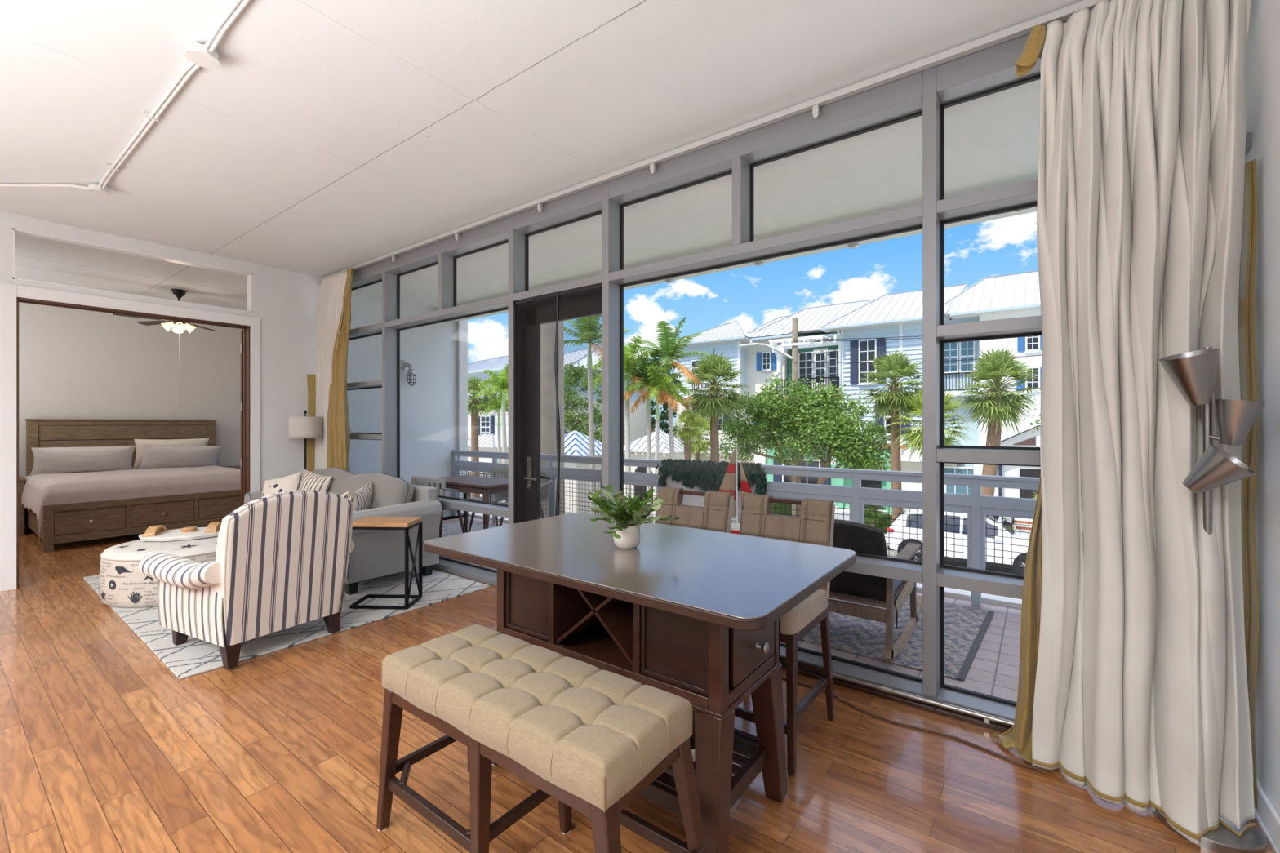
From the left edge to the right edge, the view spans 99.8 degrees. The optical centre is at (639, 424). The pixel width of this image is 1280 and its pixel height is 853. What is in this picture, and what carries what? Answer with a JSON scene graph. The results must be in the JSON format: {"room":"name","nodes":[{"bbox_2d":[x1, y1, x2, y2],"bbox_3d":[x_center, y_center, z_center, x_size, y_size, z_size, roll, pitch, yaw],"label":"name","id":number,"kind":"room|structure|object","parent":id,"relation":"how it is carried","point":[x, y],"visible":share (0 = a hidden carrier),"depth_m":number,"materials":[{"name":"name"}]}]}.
{"room":"living-dining room","nodes":[
{"label":"living-dining room","id":0,"kind":"room"},
{"bbox_2d":[18,302,243,477],"bbox_3d":[-8.395,-0.188,6.766,0.150,3.115,9.200,0,0,37],"label":"wall","id":1,"kind":"structure","parent":0,"point":[75,364],"depth_m":7.80,"materials":[{"name":"paint"}]},
{"bbox_2d":[0,211,321,491],"bbox_3d":[-5.878,-0.188,3.702,0.150,3.115,7.300,0,0,37],"label":"wall","id":2,"kind":"structure","parent":0,"point":[285,302],"depth_m":5.98,"materials":[{"name":"paint"}]},
{"bbox_2d":[0,282,260,591],"bbox_3d":[-4.695,0.105,5.145,0.020,2.530,1.830,0,0,37],"label":"trim","id":3,"kind":"structure","parent":2,"relation":"attached to","point":[9,293],"depth_m":4.47,"materials":[{"name":"white"}]},
{"bbox_2d":[12,228,252,312],"bbox_3d":[-4.751,-1.420,5.188,0.119,0.418,1.694,0,0,37],"label":"window","id":4,"kind":"structure","parent":2,"relation":"in","point":[249,276],"depth_m":5.09,"materials":[{"name":"white"}]},
{"bbox_2d":[17,297,249,588],"bbox_3d":[-4.762,0.155,5.196,0.172,2.430,1.650,0,0,37],"label":"trim","id":5,"kind":"structure","parent":2,"relation":"attached to","point":[246,328],"depth_m":5.48,"materials":[{"name":"wood"}]},
{"bbox_2d":[240,329,243,506],"bbox_3d":[-4.119,0.165,6.229,0.051,2.390,0.845,0,0,37],"label":"door","id":6,"kind":"structure","parent":2,"relation":"in","point":[242,331],"depth_m":5.90,"materials":[{"name":"brown wood"}]},
{"bbox_2d":[346,261,382,439],"bbox_3d":[-3.183,-0.188,6.116,1.282,3.113,0.155,0,0,37],"label":"window","id":7,"kind":"structure","parent":2,"relation":"in","point":[371,274],"depth_m":5.95,"materials":[{"name":"glass"}]},
{"bbox_2d":[346,292,456,517],"bbox_3d":[-3.297,1.163,7.452,0.200,6.415,2.000,0,0,37],"label":"wall","id":8,"kind":"structure","parent":0,"point":[428,407],"depth_m":7.53,"materials":[{"name":"grey paint"}]},
{"bbox_2d":[462,511,1022,608],"bbox_3d":[1.416,1.522,5.132,10.270,0.375,0.120,0,0,37],"label":"trim","id":9,"kind":"structure","parent":8,"relation":"attached to","point":[991,599],"depth_m":4.21,"materials":[{"name":"paint"}]},
{"bbox_2d":[0,0,1083,310],"bbox_3d":[-3.788,-1.895,3.326,11.650,0.300,9.200,0,0,37],"label":"ceiling","id":10,"kind":"structure","parent":0,"point":[327,137],"depth_m":2.92,"materials":[{"name":"paint"}]},
{"bbox_2d":[0,0,249,195],"bbox_3d":[-2.880,-1.712,2.986,5.743,0.064,0.845,0,0,26],"label":"track light","id":11,"kind":"object","parent":10,"relation":"attached to","point":[199,55],"visible":1,"depth_m":2.71,"materials":[{"name":"white paint"}]},
{"bbox_2d":[112,288,216,408],"bbox_3d":[-6.001,-0.973,6.974,1.218,1.544,1.209,0,0,37],"label":"ceiling fan","id":12,"kind":"object","parent":10,"relation":"hanging from","point":[180,326],"visible":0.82,"depth_m":6.98,"materials":[{"name":"black metal"}]},
{"bbox_2d":[320,0,1110,280],"bbox_3d":[-0.779,-1.692,4.176,7.445,0.104,0.064,0,0,37],"label":"track","id":13,"kind":"object","parent":10,"relation":"attached to","point":[1063,14],"visible":0.94,"depth_m":2.95,"materials":[{"name":"grey"}]},
{"bbox_2d":[306,267,353,471],"bbox_3d":[-3.456,-0.175,6.056,0.901,3.030,0.163,0,0,35],"label":"curtain","id":14,"kind":"object","parent":13,"relation":"hanging from","point":[327,399],"visible":0.78,"depth_m":6.04,"materials":[{"name":"fabric"}]},
{"bbox_2d":[991,0,1258,844],"bbox_3d":[1.769,-0.174,2.014,0.786,3.082,0.410,0,0,37],"label":"curtain","id":15,"kind":"object","parent":13,"relation":"hanging from","point":[1140,626],"visible":0.97,"depth_m":1.95,"materials":[{"name":"white fabric"}]},
{"bbox_2d":[0,525,1274,852],"bbox_3d":[-4.386,1.430,2.525,11.650,0.120,7.200,0,0,37],"label":"floor","id":16,"kind":"structure","parent":0,"point":[104,748],"depth_m":2.15,"materials":[{"name":"brown wood"}]},
{"bbox_2d":[18,475,26,536],"bbox_3d":[-7.989,1.020,6.541,0.570,0.700,0.665,0,0,37],"label":"nightstand","id":17,"kind":"object","parent":16,"relation":"on","point":[21,480],"visible":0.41,"depth_m":6.62,"materials":[{"name":"brown wood"}]},
{"bbox_2d":[21,418,240,552],"bbox_3d":[-6.587,0.650,7.175,2.099,1.440,2.107,0,0,37],"label":"bed","id":18,"kind":"object","parent":16,"relation":"on","point":[68,507],"visible":0.83,"depth_m":6.63,"materials":[{"name":"brown wood"}]},
{"bbox_2d":[28,444,137,476],"bbox_3d":[-7.377,0.475,7.167,0.276,0.373,0.989,0,0,40],"label":"bed pillow","id":19,"kind":"object","parent":18,"relation":"on","point":[83,459],"visible":0.96,"depth_m":7.07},
{"bbox_2d":[133,437,209,468],"bbox_3d":[-6.924,0.430,7.976,0.215,0.447,0.862,0,0,36],"label":"bed pillow","id":20,"kind":"object","parent":18,"relation":"on","point":[196,442],"visible":0.26,"depth_m":7.82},
{"bbox_2d":[137,444,222,469],"bbox_3d":[-6.753,0.485,7.936,0.286,0.399,0.943,0,0,39],"label":"bed pillow","id":21,"kind":"object","parent":18,"relation":"on","point":[157,456],"visible":0.93,"depth_m":7.83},
{"bbox_2d":[83,568,491,679],"bbox_3d":[-3.103,1.363,4.637,3.120,0.012,2.050,0,0,37],"label":"area rug","id":22,"kind":"object","parent":16,"relation":"on","point":[196,656],"visible":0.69,"depth_m":3.69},
{"bbox_2d":[98,536,217,608],"bbox_3d":[-3.752,1.147,4.435,0.993,0.422,0.993,0,0,37],"label":"round ottoman","id":23,"kind":"object","parent":22,"relation":"on","point":[122,584],"visible":0.39,"depth_m":3.98,"materials":[{"name":"fabric"}]},
{"bbox_2d":[138,521,222,541],"bbox_3d":[-3.798,0.885,4.507,0.471,0.098,0.562,0,0,37],"label":"serving tray","id":24,"kind":"object","parent":23,"relation":"on","point":[153,533],"visible":0.82,"depth_m":4.41,"materials":[{"name":"white"}]},
{"bbox_2d":[137,489,354,668],"bbox_3d":[-2.401,0.880,3.415,0.838,0.965,0.969,0,0,30],"label":"armchair","id":25,"kind":"object","parent":22,"relation":"on","point":[281,562],"visible":1,"depth_m":3.14,"materials":[{"name":"fabric"}]},
{"bbox_2d":[287,409,322,469],"bbox_3d":[-3.758,0.605,6.050,0.339,1.530,0.339,0,0,37],"label":"floor lamp","id":26,"kind":"object","parent":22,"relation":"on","point":[304,427],"visible":0.8,"depth_m":5.92,"materials":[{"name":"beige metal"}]},
{"bbox_2d":[243,467,441,595],"bbox_3d":[-2.932,0.904,5.184,2.301,0.906,0.810,0,0,37],"label":"sofa","id":27,"kind":"object","parent":22,"relation":"on","point":[375,553],"visible":0.41,"depth_m":4.68,"materials":[{"name":"grey"}]},
{"bbox_2d":[262,471,301,497],"bbox_3d":[-3.550,0.705,5.307,0.501,0.467,0.222,0,0,11],"label":"throw pillow","id":28,"kind":"object","parent":27,"relation":"on","point":[288,483],"visible":0.38,"depth_m":5.29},
{"bbox_2d":[297,469,332,491],"bbox_3d":[-3.276,0.680,5.340,0.487,0.450,0.205,0,0,26],"label":"throw pillow","id":29,"kind":"object","parent":27,"relation":"on","point":[308,480],"visible":0.42,"depth_m":5.29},
{"bbox_2d":[311,467,356,495],"bbox_3d":[-3.209,0.699,5.573,1.010,0.496,0.337,0,0,37],"label":"cushion","id":30,"kind":"object","parent":27,"relation":"on","point":[339,480],"depth_m":5.33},
{"bbox_2d":[348,480,373,511],"bbox_3d":[-2.459,0.730,4.730,0.167,0.442,0.447,0,0,-2],"label":"throw pillow","id":31,"kind":"object","parent":27,"relation":"on","point":[362,499],"visible":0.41,"depth_m":4.65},
{"bbox_2d":[340,473,413,508],"bbox_3d":[-2.477,0.705,5.032,1.010,0.493,0.341,0,0,37],"label":"cushion","id":32,"kind":"object","parent":27,"relation":"on","point":[388,490],"depth_m":4.80,"materials":[{"name":"fabric"}]},
{"bbox_2d":[349,516,422,609],"bbox_3d":[-1.923,1.041,4.090,0.460,0.632,0.282,0,0,3],"label":"side table","id":33,"kind":"object","parent":22,"relation":"on","point":[404,523],"visible":0.9,"depth_m":4.01,"materials":[{"name":"black metal"}]},
{"bbox_2d":[382,259,396,476],"bbox_3d":[-2.642,-0.188,5.722,0.057,3.113,0.170,0,0,37],"label":"trim","id":34,"kind":"structure","parent":16,"relation":"on","point":[388,280],"depth_m":5.67,"materials":[{"name":"metal"}]},
{"bbox_2d":[385,216,508,586],"bbox_3d":[-1.834,-0.188,5.109,1.970,3.113,0.155,0,0,37],"label":"window","id":35,"kind":"structure","parent":16,"relation":"on","point":[444,253],"depth_m":5.03,"materials":[{"name":"metal"}]},
{"bbox_2d":[508,214,528,524],"bbox_3d":[-1.016,-0.188,4.508,0.061,3.113,0.170,0,0,37],"label":"trim","id":36,"kind":"structure","parent":16,"relation":"on","point":[517,240],"depth_m":4.44,"materials":[{"name":"metal"}]},
{"bbox_2d":[513,183,602,301],"bbox_3d":[-0.610,-1.379,4.196,0.963,0.731,0.155,0,0,37],"label":"window","id":37,"kind":"structure","parent":36,"relation":"attached to","point":[586,203],"depth_m":4.14,"materials":[{"name":"metal"}]},
{"bbox_2d":[514,283,602,523],"bbox_3d":[-0.596,0.178,4.214,0.963,2.383,0.206,0,0,37],"label":"door","id":38,"kind":"structure","parent":36,"relation":"attached to","point":[530,313],"depth_m":4.28,"materials":[{"name":"brown metal"}]},
{"bbox_2d":[376,624,706,852],"bbox_3d":[-0.347,1.063,1.648,1.087,0.613,0.418,0,0,37],"label":"tufted bench","id":39,"kind":"object","parent":16,"relation":"on","point":[591,739],"visible":1,"depth_m":1.49,"materials":[{"name":"fabric"}]},
{"bbox_2d":[602,181,620,516],"bbox_3d":[-0.195,-0.188,3.896,0.060,3.113,0.170,0,0,37],"label":"window frame","id":40,"kind":"structure","parent":16,"relation":"on","point":[611,209],"depth_m":3.84,"materials":[{"name":"metal"}]},
{"bbox_2d":[422,513,856,852],"bbox_3d":[-0.034,0.910,1.994,1.400,0.920,0.865,0,0,37],"label":"dining table","id":41,"kind":"object","parent":16,"relation":"on","point":[693,615],"visible":0.87,"depth_m":1.78,"materials":[{"name":"brown wood"}]},
{"bbox_2d":[587,484,679,549],"bbox_3d":[-0.030,0.337,1.974,0.322,0.226,0.365,0,0,-23],"label":"potted plant","id":42,"kind":"object","parent":41,"relation":"on","point":[626,535],"visible":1,"depth_m":1.93,"materials":[{"name":"green plant"}]},
{"bbox_2d":[639,728,768,817],"bbox_3d":[-0.039,1.194,2.083,0.973,0.057,0.456,0,0,37],"label":"slatted shelf","id":43,"kind":"object","parent":41,"relation":"attached to","point":[745,744],"depth_m":1.81,"materials":[{"name":"wood"}]},
{"bbox_2d":[654,486,733,533],"bbox_3d":[0.155,0.861,2.735,0.450,1.013,0.525,0,0,37],"label":"counter chair","id":44,"kind":"object","parent":16,"relation":"on","point":[716,515],"visible":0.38,"depth_m":2.85,"materials":[{"name":"brown fabric"}]},
{"bbox_2d":[608,70,922,696],"bbox_3d":[0.622,-0.188,3.276,1.991,3.113,0.155,0,0,37],"label":"window","id":45,"kind":"structure","parent":16,"relation":"on","point":[900,100],"depth_m":3.08,"materials":[{"name":"metal"}]},
{"bbox_2d":[734,493,835,775],"bbox_3d":[0.573,0.861,2.431,0.450,1.013,0.525,0,0,37],"label":"counter chair","id":46,"kind":"object","parent":16,"relation":"on","point":[815,526],"visible":0.43,"depth_m":2.46,"materials":[{"name":"fabric"}]},
{"bbox_2d":[782,676,1048,772],"bbox_3d":[1.034,1.364,2.623,1.528,0.009,0.070,0,0,43],"label":"cable","id":47,"kind":"object","parent":16,"relation":"on","point":[784,678],"visible":0.74,"depth_m":2.38,"materials":[{"name":"brown plastic"}]},
{"bbox_2d":[922,65,940,700],"bbox_3d":[1.448,-0.188,2.669,0.060,3.113,0.170,0,0,37],"label":"window frame","id":48,"kind":"structure","parent":16,"relation":"on","point":[931,101],"depth_m":2.60,"materials":[{"name":"metal"}]},
{"bbox_2d":[1151,346,1266,852],"bbox_3d":[1.899,0.555,1.796,0.270,1.630,0.360,0,0,37],"label":"floor lamp","id":49,"kind":"object","parent":16,"relation":"on","point":[1193,373],"visible":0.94,"depth_m":1.73,"materials":[{"name":"silver metal"}]},
{"bbox_2d":[351,79,1040,321],"bbox_3d":[0.784,-1.845,4.394,10.400,0.600,1.740,0,0,37],"label":"ceiling","id":50,"kind":"structure","parent":0,"point":[992,141],"depth_m":4.05,"materials":[{"name":"paint"}]},
{"bbox_2d":[439,515,1021,702],"bbox_3d":[0.872,1.530,4.403,10.270,0.319,1.860,0,0,37],"label":"floor","id":51,"kind":"structure","parent":0,"point":[993,671],"depth_m":3.19,"materials":[{"name":"tile"}]},
{"bbox_2d":[442,521,496,537],"bbox_3d":[-1.850,1.366,6.298,2.500,0.006,1.320,0,0,37],"label":"outdoor rug","id":52,"kind":"object","parent":51,"relation":"on","point":[452,529],"visible":0.02,"depth_m":7.05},
{"bbox_2d":[410,476,468,537],"bbox_3d":[-2.208,0.958,5.897,0.552,0.814,0.474,0,0,25],"label":"patio chair","id":53,"kind":"object","parent":52,"relation":"on","point":[415,480],"visible":0.32,"depth_m":5.68,"materials":[{"name":"grey plastic"}]},
{"bbox_2d":[429,475,508,533],"bbox_3d":[-1.869,0.996,6.106,1.180,0.732,0.610,0,0,37],"label":"patio table","id":54,"kind":"object","parent":52,"relation":"on","point":[485,486],"visible":0.36,"depth_m":5.81,"materials":[{"name":"brown wood"}]},
{"bbox_2d":[467,467,508,532],"bbox_3d":[-1.808,0.958,6.635,0.474,0.814,0.552,0,0,-45],"label":"patio chair","id":55,"kind":"object","parent":52,"relation":"on","point":[502,496],"visible":0.38,"depth_m":6.76,"materials":[{"name":"grey plastic"}]},
{"bbox_2d":[495,470,553,526],"bbox_3d":[-1.362,0.958,6.303,0.552,0.814,0.474,0,0,31],"label":"patio chair","id":56,"kind":"object","parent":52,"relation":"on","point":[544,472],"visible":0.13,"depth_m":6.31,"materials":[{"name":"grey plastic"}]},
{"bbox_2d":[451,320,663,523],"bbox_3d":[-2.658,-0.188,8.077,7.478,3.115,0.235,0,0,37],"label":"railing","id":57,"kind":"object","parent":51,"relation":"on","point":[462,326],"depth_m":7.55,"materials":[{"name":"metal"}]},
{"bbox_2d":[665,461,758,523],"bbox_3d":[0.722,0.882,5.489,1.070,0.975,0.140,0,0,37],"label":"parapet","id":58,"kind":"object","parent":51,"relation":"on","point":[688,500],"visible":0.09,"depth_m":5.52,"materials":[{"name":"grey paint"}]},
{"bbox_2d":[656,457,767,494],"bbox_3d":[0.691,0.580,5.390,1.223,0.450,0.153,0,0,37],"label":"garland","id":59,"kind":"object","parent":58,"relation":"hanging from","point":[687,472],"visible":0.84,"depth_m":5.38},
{"bbox_2d":[719,443,754,534],"bbox_3d":[0.861,0.770,4.798,0.600,1.200,0.151,0,0,37],"label":"patio umbrella","id":60,"kind":"object","parent":51,"relation":"on","point":[729,484],"visible":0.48,"depth_m":4.80,"materials":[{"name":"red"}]},
{"bbox_2d":[800,596,994,681],"bbox_3d":[1.501,1.365,3.874,1.670,0.010,1.346,0,0,37],"label":"outdoor rug","id":61,"kind":"object","parent":51,"relation":"on","point":[965,628],"visible":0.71,"depth_m":3.46,"materials":[{"name":"fabric"}]},
{"bbox_2d":[827,520,922,664],"bbox_3d":[1.426,0.959,3.573,0.685,0.807,1.082,0,0,37],"label":"rocking chair","id":62,"kind":"object","parent":61,"relation":"on","point":[871,590],"visible":0.35,"depth_m":3.16,"materials":[{"name":"brown wood"}]},
{"bbox_2d":[760,464,1039,606],"bbox_3d":[3.237,0.877,3.574,5.288,0.985,0.070,0,0,37],"label":"balcony railing","id":63,"kind":"object","parent":51,"relation":"on","point":[976,506],"visible":0.27,"depth_m":4.31,"materials":[{"name":"metal"}]},
{"bbox_2d":[813,351,826,385],"bbox_3d":[10.039,-3.105,29.999,0.720,1.790,0.110,0,0,37],"label":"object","id":64,"kind":"structure","parent":0,"point":[820,357],"depth_m":30.03,"materials":[{"name":"white"}]},
{"bbox_2d":[1244,0,1279,816],"bbox_3d":[0.230,-0.188,-0.846,0.150,3.115,7.320,0,0,37],"label":"wall","id":65,"kind":"structure","parent":0,"point":[1262,63],"depth_m":1.84,"materials":[{"name":"paint"}]},
{"bbox_2d":[781,663,1011,732],"bbox_3d":[0.994,1.359,2.879,3.042,0.022,0.033,0,0,37],"label":"trim","id":66,"kind":"structure","parent":65,"relation":"attached to","point":[962,717],"depth_m":2.62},
{"bbox_2d":[831,671,1013,726],"bbox_3d":[0.945,1.328,2.905,2.640,0.041,0.036,0,0,37],"label":"pipe","id":67,"kind":"object","parent":66,"relation":"on","point":[988,718],"visible":0.35,"depth_m":2.58,"materials":[{"name":"silver metal"}]},
{"bbox_2d":[936,18,1251,721],"bbox_3d":[1.877,-0.188,2.340,1.021,3.113,0.155,0,0,37],"label":"window","id":68,"kind":"structure","parent":65,"relation":"in","point":[992,69],"depth_m":2.52,"materials":[{"name":"metal"}]},
{"bbox_2d":[1254,780,1279,852],"bbox_3d":[0.095,1.317,-0.882,0.022,0.105,7.100,0,0,37],"label":"baseboard","id":69,"kind":"structure","parent":65,"relation":"attached to","point":[1266,815],"depth_m":1.78,"materials":[{"name":"white"}]},
{"label":"outside","id":70,"kind":"structure","parent":0,"visible":0},
{"bbox_3d":[13.465,4.535,68.191,180.000,0.270,114.600,0,0,37],"label":"ground","id":71,"kind":"structure","parent":70,"visible":0},
{"bbox_2d":[540,321,564,516],"bbox_3d":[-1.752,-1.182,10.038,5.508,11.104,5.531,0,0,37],"label":"column","id":72,"kind":"structure","parent":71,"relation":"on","point":[552,327],"depth_m":9.73,"materials":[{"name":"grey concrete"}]},
{"bbox_2d":[467,347,647,477],"bbox_3d":[-9.041,-0.652,41.796,17.582,10.045,13.830,0,0,37],"label":"townhouse","id":73,"kind":"structure","parent":71,"relation":"on","point":[487,429],"depth_m":37.80,"materials":[{"name":"white"}]},
{"bbox_2d":[675,413,720,461],"bbox_3d":[2.756,1.856,25.957,2.505,5.027,2.515,0,0,37],"label":"palm","id":74,"kind":"object","parent":71,"relation":"on","point":[697,446],"visible":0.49,"depth_m":25.58,"materials":[{"name":"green plant"}]},
{"bbox_2d":[669,315,802,463],"bbox_3d":[6.982,-1.302,34.883,8.342,11.345,10.739,0,0,37],"label":"townhouse","id":75,"kind":"structure","parent":71,"relation":"on","point":[758,361],"depth_m":32.21,"materials":[{"name":"white"}]},
{"bbox_2d":[718,372,828,516],"bbox_3d":[5.593,1.060,23.687,5.391,6.642,3.370,0,0,40],"label":"leafy tree","id":76,"kind":"object","parent":71,"relation":"on","point":[765,410],"visible":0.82,"depth_m":23.02,"materials":[{"name":"green plant"}]},
{"bbox_2d":[750,298,906,514],"bbox_3d":[12.388,-1.502,31.808,10.290,11.745,10.200,0,0,37],"label":"townhouse","id":77,"kind":"structure","parent":71,"relation":"on","point":[820,357],"depth_m":30.12,"materials":[{"name":"white wood"}]},
{"bbox_2d":[774,377,901,484],"bbox_3d":[7.909,1.225,21.613,4.819,6.299,3.634,0,0,37],"label":"leafy tree","id":78,"kind":"object","parent":71,"relation":"on","point":[843,439],"visible":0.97,"depth_m":21.05,"materials":[{"name":"green plant"}]},
{"bbox_2d":[853,348,922,523],"bbox_3d":[9.128,0.770,19.410,2.942,7.211,2.765,0,0,37],"label":"palm","id":79,"kind":"object","parent":71,"relation":"on","point":[895,362],"visible":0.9,"depth_m":19.17,"materials":[{"name":"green plant"}]},
{"bbox_2d":[819,283,981,511],"bbox_3d":[14.931,-1.528,29.639,7.161,11.795,10.636,0,0,37],"label":"townhouse","id":80,"kind":"structure","parent":71,"relation":"on","point":[900,314],"depth_m":26.82,"materials":[{"name":"white"}]},
{"bbox_2d":[849,340,858,384],"bbox_3d":[11.053,-3.190,27.797,0.400,2.240,0.065,0,0,37],"label":"shutter","id":81,"kind":"object","parent":80,"relation":"hanging from","point":[854,344],"depth_m":27.76,"materials":[{"name":"blue"}]},
{"bbox_2d":[875,400,884,435],"bbox_3d":[12.039,-0.380,27.061,0.400,1.820,0.065,0,0,37],"label":"shutter","id":82,"kind":"object","parent":80,"relation":"hanging from","point":[881,420],"depth_m":27.04,"materials":[{"name":"blue"}]},
{"bbox_2d":[876,337,885,381],"bbox_3d":[12.095,-3.190,27.020,0.400,2.240,0.065,0,0,37],"label":"shutter","id":83,"kind":"object","parent":80,"relation":"hanging from","point":[881,344],"depth_m":26.99,"materials":[{"name":"blue"}]},
{"bbox_2d":[901,404,910,435],"bbox_3d":[12.985,-0.380,26.355,0.400,1.820,0.065,0,0,37],"label":"shutter","id":84,"kind":"object","parent":80,"relation":"hanging from","point":[903,425],"depth_m":26.34,"materials":[{"name":"blue"}]},
{"bbox_2d":[886,387,977,463],"bbox_3d":[9.802,1.471,18.273,2.836,5.812,2.785,0,0,37],"label":"palm","id":85,"kind":"object","parent":71,"relation":"on","point":[916,437],"visible":0.4,"depth_m":17.99,"materials":[{"name":"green plant"}]},
{"bbox_2d":[944,270,1041,521],"bbox_3d":[22.088,-1.627,23.238,16.491,11.995,12.330,0,0,37],"label":"townhouse","id":86,"kind":"structure","parent":71,"relation":"on","point":[1013,295],"depth_m":23.89,"materials":[{"name":"white"}]},
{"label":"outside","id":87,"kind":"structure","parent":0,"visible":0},
{"bbox_2d":[834,506,891,533],"bbox_3d":[23.447,4.440,14.693,60.000,0.260,6.400,0,0,37],"label":"forecourt","id":88,"kind":"structure","parent":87,"point":[840,517],"depth_m":25.94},
{"bbox_2d":[623,430,694,504],"bbox_3d":[1.034,2.335,29.793,3.614,4.070,3.614,0,0,37],"label":"pavilion","id":89,"kind":"object","parent":88,"relation":"on","point":[637,447],"visible":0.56,"depth_m":28.80,"materials":[{"name":"metal"}]},
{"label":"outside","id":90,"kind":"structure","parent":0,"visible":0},
{"bbox_2d":[470,496,1022,599],"bbox_3d":[-13.393,4.470,32.210,180.000,0.200,5.200,0,0,37],"label":"road","id":91,"kind":"structure","parent":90,"point":[892,553],"depth_m":16.61,"materials":[{"name":"asphalt"}]},
{"bbox_2d":[467,375,493,497],"bbox_3d":[-8.988,0.837,29.194,2.594,7.078,2.486,0,0,37],"label":"palm","id":92,"kind":"object","parent":91,"relation":"on","point":[473,388],"visible":0.48,"depth_m":28.94,"materials":[{"name":"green plant"}]},
{"bbox_2d":[473,364,508,502],"bbox_3d":[-7.038,0.630,27.689,2.876,7.494,2.751,0,0,37],"label":"palm","id":93,"kind":"object","parent":91,"relation":"on","point":[501,383],"visible":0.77,"depth_m":27.49,"materials":[{"name":"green plant"}]},
{"bbox_2d":[477,391,508,502],"bbox_3d":[-7.593,1.209,28.902,2.133,6.328,2.262,0,0,-7],"label":"palm","id":94,"kind":"object","parent":91,"relation":"on","point":[495,403],"visible":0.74,"depth_m":28.71,"materials":[{"name":"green plant"}]},
{"bbox_2d":[564,430,624,515],"bbox_3d":[-3.239,2.335,26.743,3.614,4.070,3.614,0,0,37],"label":"pavilion","id":95,"kind":"object","parent":91,"relation":"on","point":[567,438],"visible":0.25,"depth_m":25.22,"materials":[{"name":"metal"}]},
{"bbox_2d":[563,314,631,515],"bbox_3d":[-2.106,-0.620,24.210,3.937,9.990,3.849,0,0,37],"label":"palm","id":96,"kind":"object","parent":91,"relation":"on","point":[585,318],"visible":0.38,"depth_m":23.98,"materials":[{"name":"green plant"}]},
{"bbox_2d":[590,334,661,502],"bbox_3d":[-0.585,0.526,20.265,2.676,7.693,2.695,0,0,-12],"label":"palm","id":97,"kind":"object","parent":91,"relation":"on","point":[629,362],"visible":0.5,"depth_m":20.18,"materials":[{"name":"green plant"}]},
{"bbox_2d":[623,348,684,521],"bbox_3d":[0.238,0.769,20.232,2.534,7.204,2.650,0,0,37],"label":"palm","id":98,"kind":"object","parent":91,"relation":"on","point":[654,355],"visible":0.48,"depth_m":19.99,"materials":[{"name":"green plant"}]},
{"bbox_2d":[624,359,690,523],"bbox_3d":[0.645,0.986,19.810,2.257,6.770,2.375,0,0,37],"label":"palm","id":99,"kind":"object","parent":91,"relation":"on","point":[658,380],"visible":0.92,"depth_m":19.67,"materials":[{"name":"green plant"}]},
{"bbox_2d":[631,316,712,459],"bbox_3d":[1.142,0.171,20.312,3.293,8.411,3.325,0,0,37],"label":"palm","id":100,"kind":"object","parent":91,"relation":"on","point":[668,352],"visible":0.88,"depth_m":20.07,"materials":[{"name":"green plant"}]},
{"bbox_2d":[672,406,703,462],"bbox_3d":[1.959,1.823,22.232,1.558,5.119,1.553,0,0,37],"label":"palm","id":101,"kind":"object","parent":91,"relation":"on","point":[686,435],"visible":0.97,"depth_m":22.12,"materials":[{"name":"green plant"}]},
{"bbox_2d":[679,350,751,462],"bbox_3d":[3.099,0.551,22.673,3.284,7.650,3.493,0,0,37],"label":"palm","id":102,"kind":"object","parent":91,"relation":"on","point":[714,404],"visible":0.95,"depth_m":22.23,"materials":[{"name":"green plant"}]},
{"bbox_2d":[886,508,1030,575],"bbox_3d":[10.346,3.503,16.610,4.810,1.874,2.260,0,0,37],"label":"car","id":103,"kind":"object","parent":91,"relation":"on","point":[949,514],"visible":0.47,"depth_m":16.09,"materials":[{"name":"white"}]},
{"bbox_2d":[948,344,1041,496],"bbox_3d":[11.010,0.989,16.619,2.820,6.837,2.758,0,0,37],"label":"palm","id":104,"kind":"object","parent":91,"relation":"on","point":[996,406],"visible":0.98,"depth_m":16.32,"materials":[{"name":"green plant"}]},
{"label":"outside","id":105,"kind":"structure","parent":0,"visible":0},
{"bbox_3d":[12.041,4.460,61.267,14.000,0.220,67.400,0,0,37],"label":"street","id":106,"kind":"object","parent":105,"visible":0},
{"bbox_2d":[564,362,625,441],"bbox_3d":[-3.184,0.270,32.481,3.956,8.209,5.848,0,0,-38],"label":"leafy tree","id":107,"kind":"object","parent":106,"relation":"on","point":[569,415],"visible":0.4,"depth_m":32.22,"materials":[{"name":"green plant"}]},
{"bbox_2d":[649,388,676,437],"bbox_3d":[3.059,-0.055,43.203,6.462,8.850,16.416,0,0,-29],"label":"leafy tree","id":108,"kind":"object","parent":106,"relation":"on","point":[662,424],"visible":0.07,"depth_m":44.38,"materials":[{"name":"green plant"}]},
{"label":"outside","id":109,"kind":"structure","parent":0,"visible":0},
{"bbox_2d":[480,493,887,548],"bbox_3d":[-11.180,4.420,35.175,180.000,0.300,2.200,0,0,37],"label":"sidewalk","id":110,"kind":"structure","parent":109,"point":[885,535],"depth_m":20.77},
{"bbox_2d":[738,317,807,516],"bbox_3d":[5.733,-0.070,23.381,3.038,8.880,0.388,0,0,31],"label":"utility pole","id":111,"kind":"object","parent":110,"relation":"on","point":[794,357],"visible":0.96,"depth_m":22.82,"materials":[{"name":"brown wood"}]},
{"bbox_2d":[793,335,1041,363],"bbox_3d":[12.208,-2.930,18.728,14.005,1.324,0.024,0,0,36],"label":"overhead wires","id":112,"kind":"object","parent":111,"relation":"attached to","point":[920,335],"visible":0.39,"depth_m":21.02,"materials":[{"name":"black metal"}]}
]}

